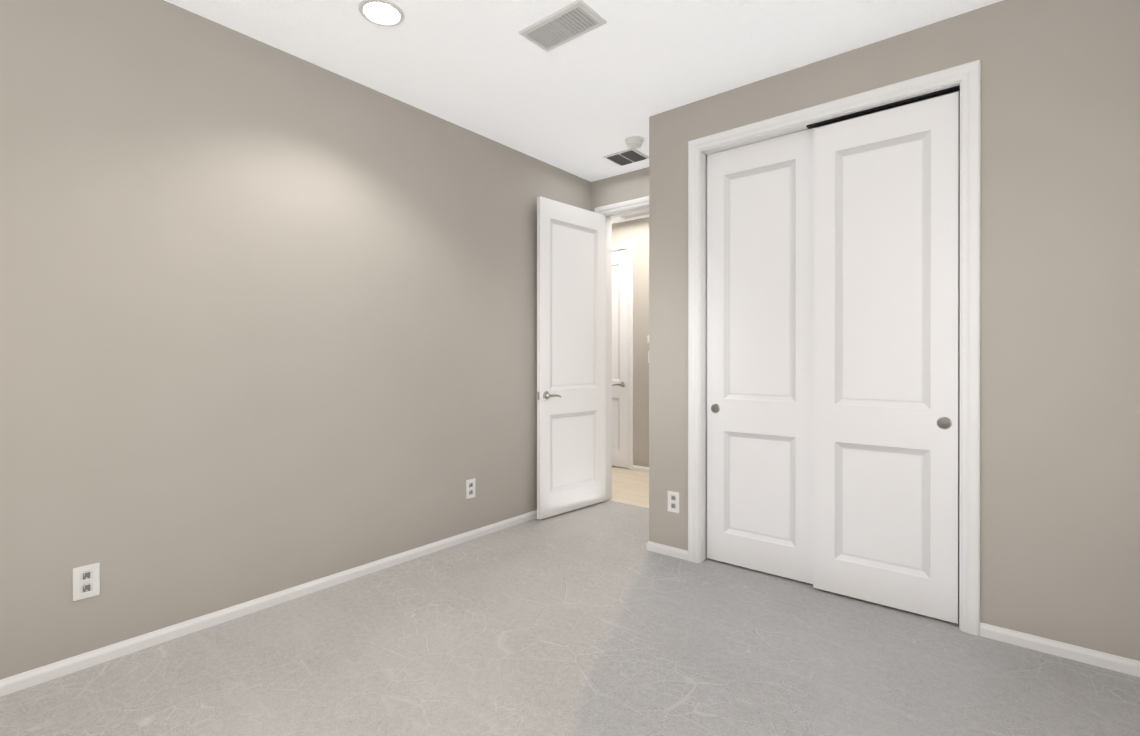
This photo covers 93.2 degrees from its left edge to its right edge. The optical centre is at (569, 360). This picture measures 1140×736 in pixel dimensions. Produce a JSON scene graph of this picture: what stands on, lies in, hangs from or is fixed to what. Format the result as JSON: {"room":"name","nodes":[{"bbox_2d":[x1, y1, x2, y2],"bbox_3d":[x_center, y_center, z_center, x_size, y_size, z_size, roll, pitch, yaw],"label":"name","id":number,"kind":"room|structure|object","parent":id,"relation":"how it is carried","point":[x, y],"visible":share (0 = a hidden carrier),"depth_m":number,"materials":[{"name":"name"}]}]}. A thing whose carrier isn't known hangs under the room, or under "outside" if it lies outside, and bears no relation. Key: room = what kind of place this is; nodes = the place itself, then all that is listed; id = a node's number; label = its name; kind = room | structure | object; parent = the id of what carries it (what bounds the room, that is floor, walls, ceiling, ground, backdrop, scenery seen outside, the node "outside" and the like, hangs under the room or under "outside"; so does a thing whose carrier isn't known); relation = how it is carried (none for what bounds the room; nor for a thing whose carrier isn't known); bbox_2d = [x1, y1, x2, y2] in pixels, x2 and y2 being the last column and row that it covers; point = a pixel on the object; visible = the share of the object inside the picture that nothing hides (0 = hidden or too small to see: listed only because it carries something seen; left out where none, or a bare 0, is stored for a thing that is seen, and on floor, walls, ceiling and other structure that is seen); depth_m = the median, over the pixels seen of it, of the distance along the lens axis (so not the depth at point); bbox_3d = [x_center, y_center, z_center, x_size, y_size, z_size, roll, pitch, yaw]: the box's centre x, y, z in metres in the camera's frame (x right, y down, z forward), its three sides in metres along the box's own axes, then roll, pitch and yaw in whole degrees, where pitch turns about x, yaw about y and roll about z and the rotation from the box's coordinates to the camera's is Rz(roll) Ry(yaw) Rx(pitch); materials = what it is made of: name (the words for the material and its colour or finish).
{"room":"empty bedroom","nodes":[
{"label":"empty bedroom","id":0,"kind":"room"},
{"bbox_2d":[0,0,590,679],"bbox_3d":[-1.273,-0.173,2.986,0.120,2.750,4.740,0,0,39],"label":"wall","id":1,"kind":"structure","parent":0,"point":[268,320],"depth_m":2.50,"materials":[{"name":"paint"}]},
{"bbox_2d":[73,563,99,600],"bbox_3d":[-1.899,0.868,2.117,0.010,0.128,0.080,0,0,39],"label":"electrical outlet","id":2,"kind":"object","parent":1,"relation":"attached to","point":[86,581],"visible":1,"depth_m":2.12,"materials":[{"name":"white plastic"}]},
{"bbox_2d":[0,510,536,696],"bbox_3d":[-1.221,1.174,2.933,0.030,0.056,4.480,0,0,39],"label":"baseboard","id":3,"kind":"structure","parent":1,"relation":"attached to","point":[26,679],"depth_m":2.48,"materials":[{"name":"white wood"}]},
{"bbox_2d":[466,478,474,498],"bbox_3d":[-0.666,0.861,3.628,0.010,0.128,0.080,0,0,39],"label":"electrical outlet","id":4,"kind":"object","parent":1,"relation":"attached to","point":[470,488],"visible":1,"depth_m":3.62,"materials":[{"name":"white plastic"}]},
{"bbox_2d":[0,500,1139,735],"bbox_3d":[0.126,1.253,1.879,3.450,0.100,4.550,0,0,39],"label":"floor carpet","id":5,"kind":"object","parent":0,"point":[594,620],"visible":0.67,"depth_m":2.13,"materials":[{"name":"grey carpet"}]},
{"bbox_2d":[165,0,1002,223],"bbox_3d":[-0.454,-1.599,3.141,6.190,0.100,6.020,0,0,39],"label":"ceiling","id":6,"kind":"structure","parent":0,"point":[582,106],"depth_m":2.70,"materials":[{"name":"white paint"}]},
{"bbox_2d":[358,0,404,26],"bbox_3d":[-0.836,-1.544,2.396,0.194,0.007,0.194,0,0,39],"label":"recessed light","id":7,"kind":"object","parent":6,"relation":"in","point":[385,13],"visible":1,"depth_m":2.39,"materials":[{"name":"white glass"}]},
{"bbox_2d":[519,0,606,51],"bbox_3d":[-0.036,-1.541,2.498,0.370,0.012,0.205,0,0,39],"label":"ceiling vent","id":8,"kind":"object","parent":6,"relation":"in","point":[567,23],"visible":1,"depth_m":2.48,"materials":[{"name":"white metal"}]},
{"bbox_2d":[603,148,648,165],"bbox_3d":[0.430,-1.543,4.098,0.270,0.014,0.250,0,0,39],"label":"ceiling vent","id":9,"kind":"object","parent":6,"relation":"in","point":[625,157],"visible":0.98,"depth_m":4.08,"materials":[{"name":"white"}]},
{"bbox_2d":[625,136,643,148],"bbox_3d":[0.452,-1.522,3.777,0.136,0.056,0.136,0,0,39],"label":"smoke detector","id":10,"kind":"object","parent":6,"relation":"attached to","point":[633,142],"visible":1,"depth_m":3.74,"materials":[{"name":"white plastic"}]},
{"bbox_2d":[620,211,648,218],"bbox_3d":[0.690,-1.546,5.706,0.360,0.012,0.160,0,0,39],"label":"ceiling vent","id":11,"kind":"object","parent":6,"relation":"in","point":[635,215],"visible":0.65,"depth_m":5.72,"materials":[{"name":"white"}]},
{"bbox_2d":[591,180,599,211],"bbox_3d":[0.266,-0.176,4.699,0.100,2.750,0.140,0,0,39],"label":"wall","id":12,"kind":"structure","parent":0,"point":[595,194],"depth_m":4.64,"materials":[{"name":"paint"}]},
{"bbox_2d":[608,466,648,507],"bbox_3d":[0.228,1.251,5.603,3.900,0.094,1.350,0,0,39],"label":"floor","id":13,"kind":"structure","parent":0,"point":[629,486],"depth_m":5.17,"materials":[{"name":"wood"}]},
{"bbox_2d":[612,217,648,466],"bbox_3d":[1.099,-0.177,5.684,2.654,2.750,0.120,0,0,39],"label":"wall","id":14,"kind":"structure","parent":0,"point":[639,233],"depth_m":5.88,"materials":[{"name":"paint"}]},
{"bbox_2d":[612,250,626,467],"bbox_3d":[0.358,-0.024,6.242,0.756,2.430,0.140,0,0,39],"label":"hall door","id":15,"kind":"structure","parent":14,"relation":"in","point":[619,358],"depth_m":6.06,"materials":[{"name":"white wood"}]},
{"bbox_2d":[612,241,632,469],"bbox_3d":[0.375,-0.060,6.263,0.908,2.514,0.138,0,0,39],"label":"door frame","id":16,"kind":"structure","parent":14,"relation":"attached to","point":[625,245],"depth_m":5.94,"materials":[{"name":"white wood"}]},
{"bbox_2d":[632,465,648,472],"bbox_3d":[1.388,1.176,5.364,1.800,0.056,0.013,0,0,39],"label":"baseboard","id":17,"kind":"structure","parent":14,"relation":"attached to","point":[640,468],"depth_m":5.86,"materials":[{"name":"white wood"}]},
{"bbox_2d":[600,94,959,488],"bbox_3d":[1.603,-0.174,3.608,3.350,2.750,0.140,0,0,39],"label":"wall","id":18,"kind":"structure","parent":0,"point":[631,185],"depth_m":4.41,"materials":[{"name":"paint"}]},
{"bbox_2d":[595,196,648,500],"bbox_3d":[0.609,-0.058,4.407,0.908,2.514,0.158,0,0,39],"label":"door frame","id":19,"kind":"structure","parent":18,"relation":"attached to","point":[622,213],"depth_m":4.64,"materials":[{"name":"white wood"}]},
{"bbox_2d":[537,196,605,519],"bbox_3d":[0.030,-0.022,4.320,0.140,2.420,0.767,0,0,44],"label":"entry door","id":20,"kind":"structure","parent":19,"relation":"attached to","point":[571,357],"depth_m":4.28,"materials":[{"name":"white wood"}]},
{"bbox_2d":[649,0,1139,660],"bbox_3d":[1.474,-0.173,2.707,2.410,2.750,0.120,0,0,39],"label":"wall","id":21,"kind":"structure","parent":0,"point":[1060,359],"depth_m":2.24,"materials":[{"name":"paint"}]},
{"bbox_2d":[646,541,687,560],"bbox_3d":[0.815,1.173,3.657,0.362,0.056,0.783,0,0,39],"label":"baseboard","id":22,"kind":"structure","parent":21,"relation":"attached to","point":[667,550],"depth_m":3.33,"materials":[{"name":"white wood"}]},
{"bbox_2d":[668,491,678,512],"bbox_3d":[0.634,0.866,3.309,0.080,0.128,0.010,0,0,39],"label":"outlet","id":23,"kind":"object","parent":21,"relation":"attached to","point":[673,501],"visible":1,"depth_m":3.31,"materials":[{"name":"white plastic"}]},
{"bbox_2d":[707,127,816,583],"bbox_3d":[1.077,-0.025,3.067,0.618,2.430,0.038,0,0,39],"label":"closet door","id":24,"kind":"structure","parent":21,"relation":"in","point":[760,356],"depth_m":3.05,"materials":[{"name":"white wood"}]},
{"bbox_2d":[688,59,980,635],"bbox_3d":[1.296,-0.031,2.852,1.290,2.465,0.120,0,0,39],"label":"door frame","id":25,"kind":"structure","parent":21,"relation":"attached to","point":[898,102],"depth_m":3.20,"materials":[{"name":"white wood"}]},
{"bbox_2d":[813,92,958,623],"bbox_3d":[1.527,-0.014,2.646,0.618,2.408,0.038,0,0,39],"label":"closet door","id":26,"kind":"structure","parent":21,"relation":"in","point":[885,357],"depth_m":2.62,"materials":[{"name":"white wood"}]},
{"bbox_2d":[980,622,1139,676],"bbox_3d":[2.069,1.175,2.137,0.706,0.056,0.013,0,0,39],"label":"baseboard","id":27,"kind":"structure","parent":21,"relation":"attached to","point":[1077,653],"depth_m":2.19,"materials":[{"name":"white wood"}]}
]}

